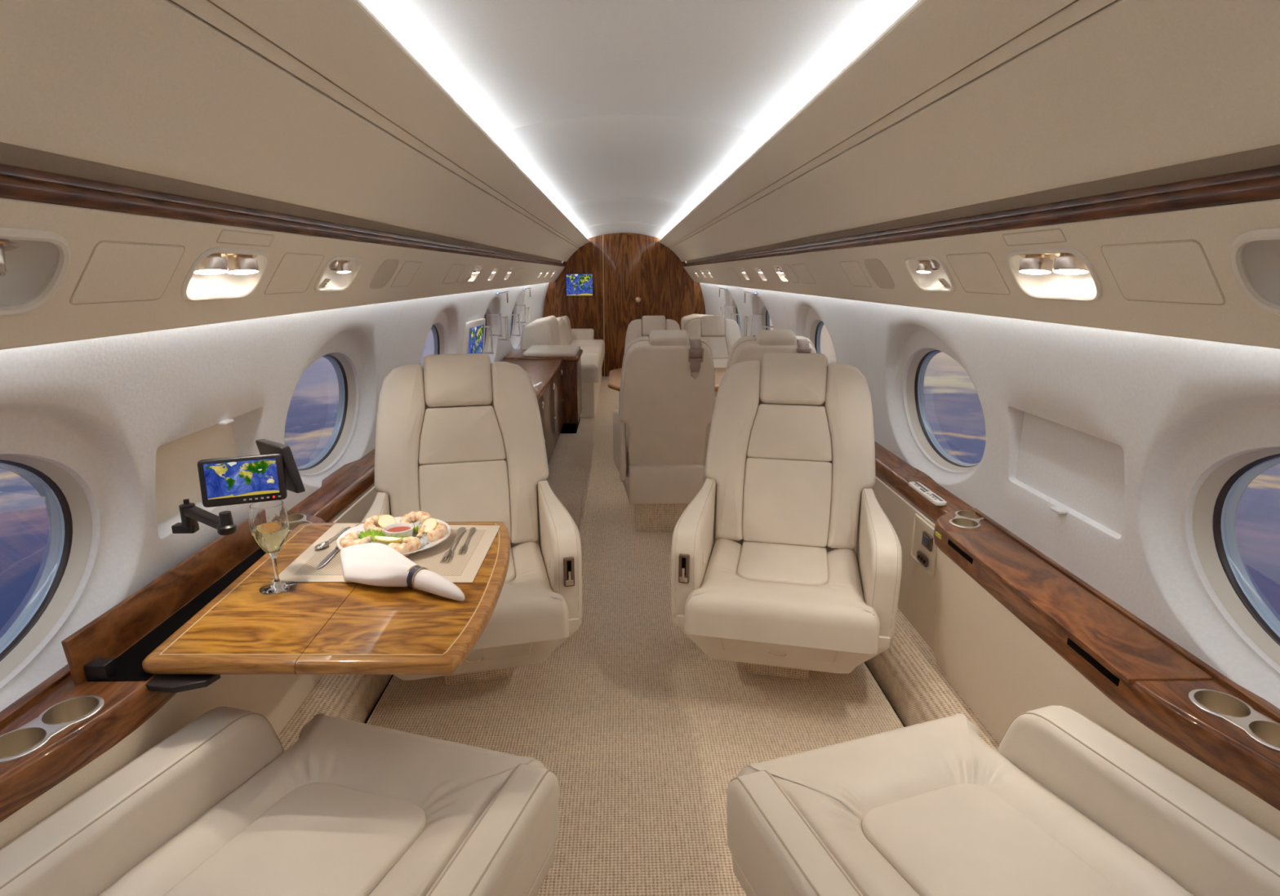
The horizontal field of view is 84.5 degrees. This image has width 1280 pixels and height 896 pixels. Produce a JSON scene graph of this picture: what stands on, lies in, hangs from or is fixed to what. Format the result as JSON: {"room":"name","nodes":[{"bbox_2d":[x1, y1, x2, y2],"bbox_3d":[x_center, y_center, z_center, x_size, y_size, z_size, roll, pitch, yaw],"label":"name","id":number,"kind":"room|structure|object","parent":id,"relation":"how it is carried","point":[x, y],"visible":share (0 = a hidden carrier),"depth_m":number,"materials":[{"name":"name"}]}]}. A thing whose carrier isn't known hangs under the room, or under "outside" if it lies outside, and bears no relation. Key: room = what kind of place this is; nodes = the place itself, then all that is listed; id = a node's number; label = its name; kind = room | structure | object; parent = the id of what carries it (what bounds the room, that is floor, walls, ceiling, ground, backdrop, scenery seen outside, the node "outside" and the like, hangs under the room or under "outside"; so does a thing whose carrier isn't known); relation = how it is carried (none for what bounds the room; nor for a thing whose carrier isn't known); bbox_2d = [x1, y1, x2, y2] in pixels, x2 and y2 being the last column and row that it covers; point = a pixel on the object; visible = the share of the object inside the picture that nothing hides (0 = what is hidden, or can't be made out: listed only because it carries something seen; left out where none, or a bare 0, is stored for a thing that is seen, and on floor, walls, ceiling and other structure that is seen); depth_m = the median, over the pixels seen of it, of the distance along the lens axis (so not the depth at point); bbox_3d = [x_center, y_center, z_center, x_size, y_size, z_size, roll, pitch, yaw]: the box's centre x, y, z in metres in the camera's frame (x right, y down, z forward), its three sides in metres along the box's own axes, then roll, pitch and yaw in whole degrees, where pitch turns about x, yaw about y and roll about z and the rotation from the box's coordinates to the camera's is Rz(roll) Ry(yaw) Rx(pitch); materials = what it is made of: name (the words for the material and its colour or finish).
{"room":"aircraft cabin","nodes":[
{"label":"aircraft cabin","id":0,"kind":"room"},
{"bbox_2d":[0,282,549,711],"bbox_3d":[-1.123,-0.396,3.322,0.208,0.690,12.690,0,14,-1],"label":"wall","id":1,"kind":"structure","parent":0,"point":[131,418],"depth_m":1.60,"materials":[{"name":"white plastic"}]},
{"bbox_2d":[0,455,92,681],"bbox_3d":[-1.146,0.229,1.143,0.130,0.565,0.895,0,14,-1],"label":"window","id":2,"kind":"structure","parent":1,"relation":"in","point":[67,504],"depth_m":1.42,"materials":[{"name":"beige plastic"}]},
{"bbox_2d":[171,439,305,535],"bbox_3d":[-0.937,0.099,1.630,0.295,0.205,0.151,-6,15,-22],"label":"monitor","id":3,"kind":"object","parent":1,"relation":"attached to","point":[267,476],"visible":1,"depth_m":1.60,"materials":[{"name":"black plastic"}]},
{"bbox_2d":[297,352,355,474],"bbox_3d":[-1.184,-0.143,2.616,0.130,0.565,0.895,0,14,-1],"label":"window frame","id":4,"kind":"structure","parent":1,"relation":"in","point":[343,368],"depth_m":2.87,"materials":[{"name":"beige plastic"}]},
{"bbox_2d":[277,674,391,751],"bbox_3d":[-1.026,0.494,3.534,0.172,0.250,12.660,0,14,-1],"label":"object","id":5,"kind":"structure","parent":1,"relation":"attached to","point":[348,697],"depth_m":2.18,"materials":[{"name":"carpet"}]},
{"bbox_2d":[0,448,380,848],"bbox_3d":[-0.959,0.741,0.947,0.320,0.580,4.520,0,14,-1],"label":"ledge","id":6,"kind":"object","parent":5,"relation":"on","point":[100,712],"visible":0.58,"depth_m":1.34,"materials":[{"name":"brown wood"}]},
{"bbox_2d":[142,521,510,675],"bbox_3d":[-0.661,0.326,1.707,0.663,0.030,0.788,0,14,-1],"label":"dining table","id":7,"kind":"object","parent":6,"relation":"on","point":[309,628],"visible":0.82,"depth_m":1.47,"materials":[{"name":"brown wood"}]},
{"bbox_2d":[248,499,296,594],"bbox_3d":[-0.846,0.226,1.619,0.080,0.205,0.080,0,14,-1],"label":"wine glass","id":8,"kind":"object","parent":7,"relation":"on","point":[268,522],"visible":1,"depth_m":1.59,"materials":[{"name":"clear glass"}]},
{"bbox_2d":[271,523,500,582],"bbox_3d":[-0.642,0.269,1.862,0.486,0.003,0.414,0,14,-1],"label":"placemat","id":9,"kind":"object","parent":7,"relation":"on","point":[462,568],"visible":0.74,"depth_m":1.81,"materials":[{"name":"beige fabric"}]},
{"bbox_2d":[316,524,359,569],"bbox_3d":[-0.800,0.259,1.877,0.019,0.010,0.301,-1,14,-2],"label":"table knife","id":10,"kind":"object","parent":9,"relation":"on","point":[331,554],"visible":0.52,"depth_m":1.80,"materials":[{"name":"silver metal"}]},
{"bbox_2d":[336,516,451,555],"bbox_3d":[-0.659,0.246,1.897,0.292,0.026,0.292,0,14,-1],"label":"plate","id":11,"kind":"object","parent":9,"relation":"on","point":[360,527],"visible":0.25,"depth_m":1.90,"materials":[{"name":"white ceramic"}]},
{"bbox_2d":[339,531,372,547],"bbox_3d":[-0.746,0.248,1.846,0.087,0.039,0.079,4,15,14],"label":"shrimp","id":12,"kind":"object","parent":11,"relation":"on","point":[352,539],"visible":0.78,"depth_m":1.82,"materials":[{"name":"food"}]},
{"bbox_2d":[357,528,385,542],"bbox_3d":[-0.711,0.233,1.870,0.068,0.026,0.050,-2,14,-6],"label":"lettuce leaf","id":13,"kind":"object","parent":11,"relation":"on","point":[374,532],"visible":0.52,"depth_m":1.88,"materials":[{"name":"green"}]},
{"bbox_2d":[363,515,384,533],"bbox_3d":[-0.725,0.213,1.949,0.077,0.044,0.087,-6,15,-22],"label":"shrimp","id":14,"kind":"object","parent":11,"relation":"on","point":[371,523],"visible":0.52,"depth_m":1.93,"materials":[{"name":"food"}]},
{"bbox_2d":[356,520,431,547],"bbox_3d":[-0.666,0.244,1.901,0.214,0.035,0.210,-10,17,-35],"label":"crushed ice","id":15,"kind":"object","parent":11,"relation":"on","point":[424,540],"visible":0.15,"depth_m":1.89,"materials":[{"name":"white ice"}]},
{"bbox_2d":[377,514,395,528],"bbox_3d":[-0.701,0.204,1.950,0.046,0.032,0.038,-12,18,-39],"label":"lemon slice","id":16,"kind":"object","parent":15,"relation":"on","point":[384,521],"visible":0.79,"depth_m":1.95,"materials":[{"name":"yellow food"}]},
{"bbox_2d":[373,535,403,543],"bbox_3d":[-0.652,0.239,1.826,0.084,0.018,0.027,3,14,11],"label":"lemon wedge","id":17,"kind":"object","parent":15,"relation":"on","point":[384,540],"visible":0.98,"depth_m":1.82,"materials":[{"name":"yellow food"}]},
{"bbox_2d":[421,518,437,533],"bbox_3d":[-0.575,0.212,1.922,0.046,0.032,0.038,6,15,23],"label":"lemon slice","id":18,"kind":"object","parent":15,"relation":"on","point":[430,523],"visible":0.85,"depth_m":1.92,"materials":[{"name":"yellow food"}]},
{"bbox_2d":[382,522,413,537],"bbox_3d":[-0.651,0.232,1.904,0.079,0.037,0.079,0,14,-1],"label":"ramekin","id":19,"kind":"object","parent":11,"relation":"on","point":[400,530],"visible":0.77,"depth_m":1.90,"materials":[{"name":"white ceramic"}]},
{"bbox_2d":[387,536,421,556],"bbox_3d":[-0.605,0.254,1.810,0.079,0.038,0.088,1,14,3],"label":"shrimp","id":20,"kind":"object","parent":11,"relation":"on","point":[410,544],"visible":0.82,"depth_m":1.79,"materials":[{"name":"food"}]},
{"bbox_2d":[400,511,432,528],"bbox_3d":[-0.633,0.205,1.986,0.078,0.042,0.088,9,17,33],"label":"shrimp","id":21,"kind":"object","parent":11,"relation":"on","point":[413,517],"visible":0.62,"depth_m":1.99,"materials":[{"name":"food"}]},
{"bbox_2d":[416,522,447,542],"bbox_3d":[-0.560,0.227,1.908,0.088,0.040,0.078,8,16,29],"label":"shrimp","id":22,"kind":"object","parent":11,"relation":"on","point":[437,533],"visible":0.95,"depth_m":1.88,"materials":[{"name":"food"}]},
{"bbox_2d":[440,527,465,563],"bbox_3d":[-0.498,0.256,1.885,0.024,0.010,0.252,-1,14,-3],"label":"fork","id":23,"kind":"object","parent":9,"relation":"on","point":[449,553],"visible":1,"depth_m":1.84,"materials":[{"name":"silver metal"}]},
{"bbox_2d":[340,542,464,601],"bbox_3d":[-0.602,0.291,1.663,0.454,0.052,0.146,13,19,41],"label":"napkin","id":24,"kind":"object","parent":7,"relation":"on","point":[375,564],"visible":0.99,"depth_m":1.63,"materials":[{"name":"white fabric"}]},
{"bbox_2d":[406,564,429,591],"bbox_3d":[-0.515,0.301,1.634,0.026,0.056,0.056,8,16,30],"label":"napkin ring","id":25,"kind":"object","parent":24,"relation":"attached to","point":[413,570],"visible":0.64,"depth_m":1.62,"materials":[{"name":"blue"}]},
{"bbox_2d":[431,323,444,355],"bbox_3d":[-1.221,-0.515,4.090,0.130,0.565,0.895,0,14,-1],"label":"window","id":26,"kind":"structure","parent":1,"relation":"in","point":[437,330],"depth_m":4.35,"materials":[{"name":"beige plastic"}]},
{"bbox_2d":[462,318,485,354],"bbox_3d":[-1.151,-0.704,4.880,0.066,0.360,0.462,1,14,3],"label":"wall screen","id":27,"kind":"object","parent":1,"relation":"attached to","point":[473,341],"visible":0.61,"depth_m":4.81,"materials":[{"name":"white plastic"}]},
{"bbox_2d":[483,309,508,354],"bbox_3d":[-1.225,-0.911,5.654,0.202,0.565,1.002,0,14,-1],"label":"window","id":28,"kind":"structure","parent":1,"relation":"in","point":[486,317],"depth_m":5.89,"materials":[{"name":"beige"}]},
{"bbox_2d":[510,302,529,343],"bbox_3d":[-1.262,-1.278,7.108,0.202,0.565,1.002,0,14,-1],"label":"window","id":29,"kind":"structure","parent":1,"relation":"in","point":[513,322],"depth_m":7.34,"materials":[{"name":"beige"}]},
{"bbox_2d":[0,197,564,350],"bbox_3d":[-0.939,-0.794,3.222,0.200,0.265,12.680,0,14,-1],"label":"wall","id":30,"kind":"structure","parent":0,"point":[57,321],"depth_m":1.35,"materials":[{"name":"beige plastic"}]},
{"bbox_2d":[0,227,71,317],"bbox_3d":[-0.862,-0.221,0.856,0.108,0.136,0.375,0,14,-1],"label":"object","id":31,"kind":"object","parent":30,"relation":"in","point":[34,264],"visible":0.93,"depth_m":1.01,"materials":[{"name":"white plastic"}]},
{"bbox_2d":[69,240,185,305],"bbox_3d":[-0.857,-0.295,1.188,0.065,0.098,0.226,0,14,-1],"label":"panel","id":32,"kind":"object","parent":30,"relation":"attached to","point":[119,273],"visible":1,"depth_m":1.17,"materials":[{"name":"beige plastic"}]},
{"bbox_2d":[181,248,269,301],"bbox_3d":[-0.876,-0.373,1.478,0.094,0.122,0.286,0,14,-1],"label":"light","id":33,"kind":"object","parent":30,"relation":"attached to","point":[217,273],"visible":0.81,"depth_m":1.50,"materials":[{"name":"white plastic"}]},
{"bbox_2d":[216,229,275,246],"bbox_3d":[-0.818,-0.436,1.467,0.018,0.027,0.214,0,14,-1],"label":"sign plate","id":34,"kind":"object","parent":30,"relation":"attached to","point":[224,237],"visible":1,"depth_m":1.45,"materials":[{"name":"beige plastic"}]},
{"bbox_2d":[0,142,561,263],"bbox_3d":[-0.861,-0.939,3.192,0.071,0.136,12.690,0,14,-1],"label":"trim","id":35,"kind":"structure","parent":30,"relation":"attached to","point":[10,154],"depth_m":1.30,"materials":[{"name":"brown wood"}]},
{"bbox_2d":[0,163,564,266],"bbox_3d":[-0.869,-0.906,3.200,0.063,0.118,12.690,0,14,-1],"label":"trim","id":36,"kind":"structure","parent":30,"relation":"attached to","point":[16,183],"depth_m":1.22,"materials":[{"name":"brown wood"}]},
{"bbox_2d":[264,253,324,294],"bbox_3d":[-0.873,-0.442,1.785,0.066,0.099,0.230,0,14,-1],"label":"panel","id":37,"kind":"object","parent":30,"relation":"attached to","point":[294,273],"visible":1,"depth_m":1.77,"materials":[{"name":"beige plastic"}]},
{"bbox_2d":[314,256,362,293],"bbox_3d":[-0.890,-0.516,2.055,0.092,0.118,0.261,0,14,-1],"label":"light","id":38,"kind":"object","parent":30,"relation":"attached to","point":[338,274],"visible":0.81,"depth_m":2.09,"materials":[{"name":"white plastic"}]},
{"bbox_2d":[369,258,398,288],"bbox_3d":[-0.889,-0.607,2.452,0.068,0.101,0.191,0,14,-1],"label":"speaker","id":39,"kind":"object","parent":30,"relation":"in","point":[386,270],"visible":1,"depth_m":2.44,"materials":[{"name":"plastic"}]},
{"bbox_2d":[391,261,421,287],"bbox_3d":[-0.896,-0.668,2.705,0.065,0.095,0.221,0,14,-1],"label":"panel","id":40,"kind":"object","parent":30,"relation":"attached to","point":[408,270],"visible":1,"depth_m":2.69,"materials":[{"name":"beige plastic"}]},
{"bbox_2d":[442,263,465,284],"bbox_3d":[-0.915,-0.857,3.464,0.064,0.094,0.266,0,14,-1],"label":"panel","id":41,"kind":"object","parent":30,"relation":"attached to","point":[455,270],"visible":1,"depth_m":3.45,"materials":[{"name":"beige plastic"}]},
{"bbox_2d":[0,0,589,262],"bbox_3d":[-0.672,-1.093,3.158,0.336,0.361,12.690,0,14,-1],"label":"panel","id":42,"kind":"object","parent":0,"point":[312,104],"depth_m":1.20,"materials":[{"name":"beige plastic"}]},
{"bbox_2d":[542,233,705,376],"bbox_3d":[-0.209,-1.906,9.506,2.260,1.917,0.050,0,14,-1],"label":"wall","id":43,"kind":"structure","parent":0,"point":[668,290],"depth_m":9.43,"materials":[{"name":"brown wood"}]},
{"bbox_2d":[564,273,593,296],"bbox_3d":[-0.808,-2.177,9.394,0.370,0.298,0.023,0,14,-1],"label":"screen","id":44,"kind":"object","parent":43,"relation":"attached to","point":[576,284],"visible":1,"depth_m":9.38,"materials":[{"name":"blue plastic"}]},
{"bbox_2d":[603,235,641,376],"bbox_3d":[-0.228,-1.894,9.472,0.508,1.870,0.040,0,14,-1],"label":"door","id":45,"kind":"structure","parent":43,"relation":"in","point":[622,254],"depth_m":9.42,"materials":[{"name":"brown wood"}]},
{"bbox_2d":[366,376,903,895],"bbox_3d":[-0.052,0.585,3.582,1.730,0.050,12.660,0,14,-1],"label":"floor","id":46,"kind":"structure","parent":0,"point":[644,735],"depth_m":2.32,"materials":[{"name":"carpet"}]},
{"bbox_2d":[0,706,559,895],"bbox_3d":[-0.651,0.828,0.912,0.757,0.784,1.419,4,15,16],"label":"chair","id":47,"kind":"object","parent":46,"relation":"on","point":[218,806],"visible":1,"depth_m":1.25,"materials":[{"name":"beige leather"}]},
{"bbox_2d":[361,353,582,685],"bbox_3d":[-0.596,0.272,2.425,0.704,1.125,0.752,-4,15,-14],"label":"chair","id":48,"kind":"object","parent":46,"relation":"on","point":[460,437],"visible":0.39,"depth_m":2.51,"materials":[{"name":"beige leather"}]},
{"bbox_2d":[418,405,506,465],"bbox_3d":[-0.651,-0.047,2.566,0.307,0.204,0.104,-4,15,-14],"label":"cushion","id":49,"kind":"object","parent":48,"relation":"on","point":[449,435],"depth_m":2.54,"materials":[{"name":"beige leather"}]},
{"bbox_2d":[418,460,511,540],"bbox_3d":[-0.632,0.207,2.555,0.315,0.306,0.136,-4,15,-14],"label":"cushion","id":50,"kind":"object","parent":48,"relation":"on","point":[450,491],"depth_m":2.53,"materials":[{"name":"beige leather"}]},
{"bbox_2d":[471,541,568,649],"bbox_3d":[-0.566,0.475,2.351,0.591,0.158,0.502,-4,15,-14],"label":"seat cushion","id":51,"kind":"object","parent":48,"relation":"on","point":[532,606],"depth_m":2.18,"materials":[{"name":"beige leather"}]},
{"bbox_2d":[499,359,563,465],"bbox_3d":[-0.899,-0.072,4.715,0.539,0.670,3.060,0,14,-1],"label":"credenza","id":52,"kind":"object","parent":46,"relation":"on","point":[545,375],"visible":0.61,"depth_m":5.35,"materials":[{"name":"brown wood"}]},
{"bbox_2d":[502,345,582,433],"bbox_3d":[-0.869,-0.557,6.513,0.660,0.728,0.660,0,14,-1],"label":"base cabinet","id":53,"kind":"object","parent":46,"relation":"on","point":[571,355],"visible":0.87,"depth_m":6.22,"materials":[{"name":"brown wood"}]},
{"bbox_2d":[520,315,604,417],"bbox_3d":[-0.834,-1.081,8.135,0.795,0.950,2.700,0,14,-1],"label":"divan","id":54,"kind":"object","parent":46,"relation":"on","point":[551,330],"visible":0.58,"depth_m":6.99,"materials":[{"name":"beige leather"}]},
{"bbox_2d":[520,315,560,349],"bbox_3d":[-1.017,-1.099,7.188,0.369,0.450,0.876,0,14,-1],"label":"cushion","id":55,"kind":"object","parent":54,"relation":"on","point":[544,331],"depth_m":6.76,"materials":[{"name":"beige leather"}]},
{"bbox_2d":[555,316,568,345],"bbox_3d":[-1.038,-1.281,8.049,0.367,0.380,0.876,0,14,-1],"label":"cushion","id":56,"kind":"object","parent":54,"relation":"on","point":[563,337],"depth_m":8.07,"materials":[{"name":"beige leather"}]},
{"bbox_2d":[560,315,573,345],"bbox_3d":[-1.060,-1.477,8.907,0.366,0.339,0.876,0,14,-1],"label":"cushion","id":57,"kind":"object","parent":54,"relation":"on","point":[569,331],"depth_m":8.88,"materials":[{"name":"beige leather"}]},
{"bbox_2d":[568,339,604,358],"bbox_3d":[-0.807,-1.266,8.962,0.700,0.193,0.872,0,14,-1],"label":"seat cushion","id":58,"kind":"object","parent":54,"relation":"on","point":[582,343],"depth_m":8.80,"materials":[{"name":"beige leather"}]},
{"bbox_2d":[581,355,600,382],"bbox_3d":[-0.764,-0.835,7.256,0.700,0.193,0.872,0,14,-1],"label":"seat cushion","id":59,"kind":"object","parent":54,"relation":"on","point":[590,364],"depth_m":6.86,"materials":[{"name":"beige leather"}]},
{"bbox_2d":[580,346,603,369],"bbox_3d":[-0.785,-1.050,8.109,0.700,0.193,0.872,0,14,-1],"label":"seat cushion","id":60,"kind":"object","parent":54,"relation":"on","point":[587,350],"depth_m":8.03,"materials":[{"name":"beige leather"}]},
{"bbox_2d":[618,315,680,402],"bbox_3d":[0.104,-0.543,5.811,0.558,1.046,0.766,0,14,-1],"label":"chair","id":61,"kind":"object","parent":46,"relation":"on","point":[643,326],"visible":0.08,"depth_m":5.94,"materials":[{"name":"beige leather"}]},
{"bbox_2d":[613,330,715,532],"bbox_3d":[0.121,-0.119,3.970,0.559,1.125,0.792,0,14,-1],"label":"chair","id":62,"kind":"object","parent":46,"relation":"on","point":[667,390],"visible":0.98,"depth_m":3.73,"materials":[{"name":"beige leather"}]},
{"bbox_2d":[608,367,726,466],"bbox_3d":[0.292,-0.175,5.081,1.030,0.690,0.920,0,14,-1],"label":"table","id":63,"kind":"object","parent":46,"relation":"on","point":[615,375],"visible":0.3,"depth_m":4.94,"materials":[{"name":"brown wood"}]},
{"bbox_2d":[680,314,713,330],"bbox_3d":[0.562,-1.062,8.010,0.460,0.974,1.780,0,14,-1],"label":"lounge seat","id":64,"kind":"object","parent":46,"relation":"on","point":[686,320],"visible":0.16,"depth_m":7.09,"materials":[{"name":"beige leather"}]},
{"bbox_2d":[685,315,741,400],"bbox_3d":[0.625,-0.547,5.825,0.514,1.046,0.752,0,14,-1],"label":"chair","id":65,"kind":"object","parent":46,"relation":"on","point":[721,334],"visible":0.13,"depth_m":5.95,"materials":[{"name":"beige leather"}]},
{"bbox_2d":[701,337,728,359],"bbox_3d":[0.620,-0.849,5.978,0.258,0.190,0.104,0,14,-1],"label":"cushion","id":66,"kind":"object","parent":65,"relation":"on","point":[719,346],"depth_m":5.95,"materials":[{"name":"beige leather"}]},
{"bbox_2d":[713,359,728,368],"bbox_3d":[0.622,-0.611,5.960,0.265,0.285,0.136,0,14,-1],"label":"cushion","id":67,"kind":"object","parent":65,"relation":"on","point":[717,363],"depth_m":5.94,"materials":[{"name":"beige leather"}]},
{"bbox_2d":[725,329,816,371],"bbox_3d":[0.679,-0.122,3.983,0.501,1.125,0.776,0,14,-1],"label":"chair","id":68,"kind":"object","parent":46,"relation":"on","point":[747,348],"visible":0.06,"depth_m":3.52,"materials":[{"name":"beige leather"}]},
{"bbox_2d":[671,352,902,679],"bbox_3d":[0.507,0.264,2.458,0.704,1.125,0.752,3,15,12],"label":"chair","id":69,"kind":"object","parent":46,"relation":"on","point":[783,588],"visible":1,"depth_m":2.50,"materials":[{"name":"beige leather"}]},
{"bbox_2d":[684,538,879,654],"bbox_3d":[0.479,0.467,2.383,0.591,0.158,0.502,3,15,12],"label":"seat cushion","id":70,"kind":"object","parent":69,"relation":"on","point":[804,593],"depth_m":2.21,"materials":[{"name":"beige leather"}]},
{"bbox_2d":[742,457,832,547],"bbox_3d":[0.539,0.199,2.588,0.315,0.306,0.136,3,15,12],"label":"cushion","id":71,"kind":"object","parent":69,"relation":"on","point":[787,502],"depth_m":2.56,"materials":[{"name":"beige leather"}]},
{"bbox_2d":[746,404,832,462],"bbox_3d":[0.555,-0.056,2.601,0.307,0.204,0.104,3,15,12],"label":"cushion","id":72,"kind":"object","parent":69,"relation":"on","point":[776,433],"depth_m":2.57,"materials":[{"name":"beige leather"}]},
{"bbox_2d":[726,705,1279,895],"bbox_3d":[0.678,0.829,0.910,0.757,0.784,1.419,-5,15,-18],"label":"chair","id":73,"kind":"object","parent":46,"relation":"on","point":[1064,806],"visible":1,"depth_m":1.26,"materials":[{"name":"beige leather"}]},
{"bbox_2d":[360,0,917,239],"bbox_3d":[-0.052,-1.262,3.131,1.200,0.196,12.690,0,14,-1],"label":"ceiling","id":74,"kind":"structure","parent":0,"point":[626,115],"depth_m":1.87,"materials":[{"name":"white plastic"}]},
{"bbox_2d":[658,0,1279,262],"bbox_3d":[0.567,-1.101,3.187,0.336,0.361,12.690,0,14,-1],"label":"panel","id":75,"kind":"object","parent":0,"point":[956,104],"depth_m":1.22,"materials":[{"name":"beige plastic"}]},
{"bbox_2d":[683,199,1279,349],"bbox_3d":[0.834,-0.804,3.264,0.200,0.265,12.680,0,14,-1],"label":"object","id":76,"kind":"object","parent":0,"point":[1238,321],"depth_m":1.36,"materials":[{"name":"beige plastic"}]},
{"bbox_2d":[773,266,789,282],"bbox_3d":[0.798,-0.978,3.914,0.086,0.110,0.197,0,14,-1],"label":"light","id":77,"kind":"object","parent":76,"relation":"attached to","point":[780,272],"visible":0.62,"depth_m":3.95,"materials":[{"name":"white plastic"}]},
{"bbox_2d":[783,264,799,283],"bbox_3d":[0.793,-0.914,3.693,0.064,0.093,0.166,0,14,-1],"label":"air vent","id":78,"kind":"object","parent":76,"relation":"in","point":[788,270],"visible":1,"depth_m":3.69,"materials":[{"name":"beige plastic"}]},
{"bbox_2d":[791,263,816,284],"bbox_3d":[0.799,-0.851,3.441,0.064,0.094,0.266,0,14,-1],"label":"panel","id":79,"kind":"object","parent":76,"relation":"attached to","point":[803,273],"visible":1,"depth_m":3.43,"materials":[{"name":"beige plastic"}]},
{"bbox_2d":[839,261,871,287],"bbox_3d":[0.820,-0.662,2.682,0.065,0.095,0.221,0,14,-1],"label":"panel","id":80,"kind":"object","parent":76,"relation":"attached to","point":[853,270],"visible":1,"depth_m":2.67,"materials":[{"name":"beige plastic"}]},
{"bbox_2d":[864,258,894,288],"bbox_3d":[0.826,-0.601,2.429,0.068,0.101,0.191,0,14,-1],"label":"air vent","id":81,"kind":"object","parent":76,"relation":"in","point":[876,268],"visible":1,"depth_m":2.42,"materials":[{"name":"plastic"}]},
{"bbox_2d":[904,256,955,293],"bbox_3d":[0.846,-0.510,2.032,0.092,0.118,0.261,0,14,-1],"label":"light","id":82,"kind":"object","parent":76,"relation":"attached to","point":[929,273],"visible":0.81,"depth_m":2.07,"materials":[{"name":"white plastic"}]},
{"bbox_2d":[937,278,951,288],"bbox_3d":[0.856,-0.464,1.980,0.028,0.028,0.030,0,14,-1],"label":"switch plate","id":83,"kind":"object","parent":82,"relation":"attached to","point":[943,282],"depth_m":1.97,"materials":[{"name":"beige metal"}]},
{"bbox_2d":[946,252,1010,294],"bbox_3d":[0.843,-0.436,1.762,0.066,0.099,0.230,0,14,-1],"label":"panel","id":84,"kind":"object","parent":76,"relation":"attached to","point":[977,273],"visible":1,"depth_m":1.75,"materials":[{"name":"beige plastic"}]},
{"bbox_2d":[683,164,1279,266],"bbox_3d":[0.764,-0.916,3.239,0.063,0.118,12.690,0,14,-1],"label":"trim","id":85,"kind":"structure","parent":76,"relation":"attached to","point":[1263,184],"depth_m":1.25,"materials":[{"name":"brown wood"}]},
{"bbox_2d":[686,144,1279,263],"bbox_3d":[0.756,-0.948,3.231,0.071,0.136,12.690,0,14,-1],"label":"trim","id":86,"kind":"structure","parent":76,"relation":"attached to","point":[1269,156],"depth_m":1.31,"materials":[{"name":"brown wood"}]},
{"bbox_2d":[1002,228,1066,246],"bbox_3d":[0.803,-0.430,1.441,0.018,0.027,0.214,0,14,-1],"label":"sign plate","id":87,"kind":"object","parent":76,"relation":"attached to","point":[1047,237],"visible":1,"depth_m":1.43,"materials":[{"name":"beige plastic"}]},
{"bbox_2d":[1007,247,1102,302],"bbox_3d":[0.861,-0.367,1.455,0.094,0.122,0.286,0,14,-1],"label":"light","id":88,"kind":"object","parent":76,"relation":"attached to","point":[1060,273],"visible":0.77,"depth_m":1.48,"materials":[{"name":"white plastic"}]},
{"bbox_2d":[1100,240,1226,305],"bbox_3d":[0.857,-0.290,1.165,0.065,0.098,0.226,0,14,-1],"label":"panel","id":89,"kind":"object","parent":76,"relation":"attached to","point":[1175,273],"visible":1,"depth_m":1.15,"materials":[{"name":"beige plastic"}]},
{"bbox_2d":[1228,228,1279,315],"bbox_3d":[0.879,-0.216,0.833,0.108,0.137,0.375,0,14,-1],"label":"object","id":90,"kind":"object","parent":76,"relation":"in","point":[1254,256],"visible":0.96,"depth_m":1.00,"materials":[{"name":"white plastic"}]},
{"bbox_2d":[698,282,1279,709],"bbox_3d":[1.011,-0.414,3.372,0.196,0.680,12.690,0,14,-1],"label":"wall","id":91,"kind":"structure","parent":0,"point":[1101,445],"depth_m":1.65,"materials":[{"name":"white plastic"}]},
{"bbox_2d":[720,301,740,330],"bbox_3d":[0.966,-1.308,7.147,0.202,0.566,1.002,0,14,-1],"label":"window","id":92,"kind":"structure","parent":91,"relation":"in","point":[736,318],"depth_m":7.40,"materials":[{"name":"beige"}]},
{"bbox_2d":[743,306,773,337],"bbox_3d":[1.004,-0.924,5.625,0.202,0.566,1.002,0,14,-1],"label":"window","id":93,"kind":"structure","parent":91,"relation":"in","point":[766,318],"depth_m":5.82,"materials":[{"name":"beige"}]},
{"bbox_2d":[809,320,823,353],"bbox_3d":[1.076,-0.534,4.082,0.136,0.566,0.895,0,14,-1],"label":"window","id":94,"kind":"structure","parent":91,"relation":"in","point":[816,327],"depth_m":4.33,"materials":[{"name":"beige plastic"}]},
{"bbox_2d":[865,608,999,751],"bbox_3d":[0.921,0.482,3.581,0.172,0.250,12.660,0,14,-1],"label":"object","id":95,"kind":"structure","parent":91,"relation":"attached to","point":[908,673],"depth_m":2.29,"materials":[{"name":"carpet"}]},
{"bbox_2d":[853,441,1279,839],"bbox_3d":[0.953,-0.048,4.222,0.212,0.504,11.160,0,14,-1],"label":"ledge","id":96,"kind":"object","parent":95,"relation":"on","point":[1013,630],"visible":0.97,"depth_m":1.62,"materials":[{"name":"brown wood"}]},
{"bbox_2d":[921,530,933,551],"bbox_3d":[0.963,0.312,2.358,0.010,0.050,0.070,0,14,-1],"label":"socket","id":97,"kind":"object","parent":96,"relation":"attached to","point":[926,535],"depth_m":2.35,"materials":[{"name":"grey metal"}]},
{"bbox_2d":[906,348,978,471],"bbox_3d":[1.114,-0.155,2.584,0.136,0.566,0.895,0,14,-1],"label":"window","id":98,"kind":"structure","parent":91,"relation":"in","point":[918,365],"depth_m":2.84,"materials":[{"name":"beige plastic"}]},
{"bbox_2d":[1192,448,1279,666],"bbox_3d":[1.152,0.216,1.116,0.136,0.566,0.895,0,14,-1],"label":"window","id":99,"kind":"structure","parent":91,"relation":"in","point":[1217,500],"depth_m":1.40,"materials":[{"name":"beige plastic"}]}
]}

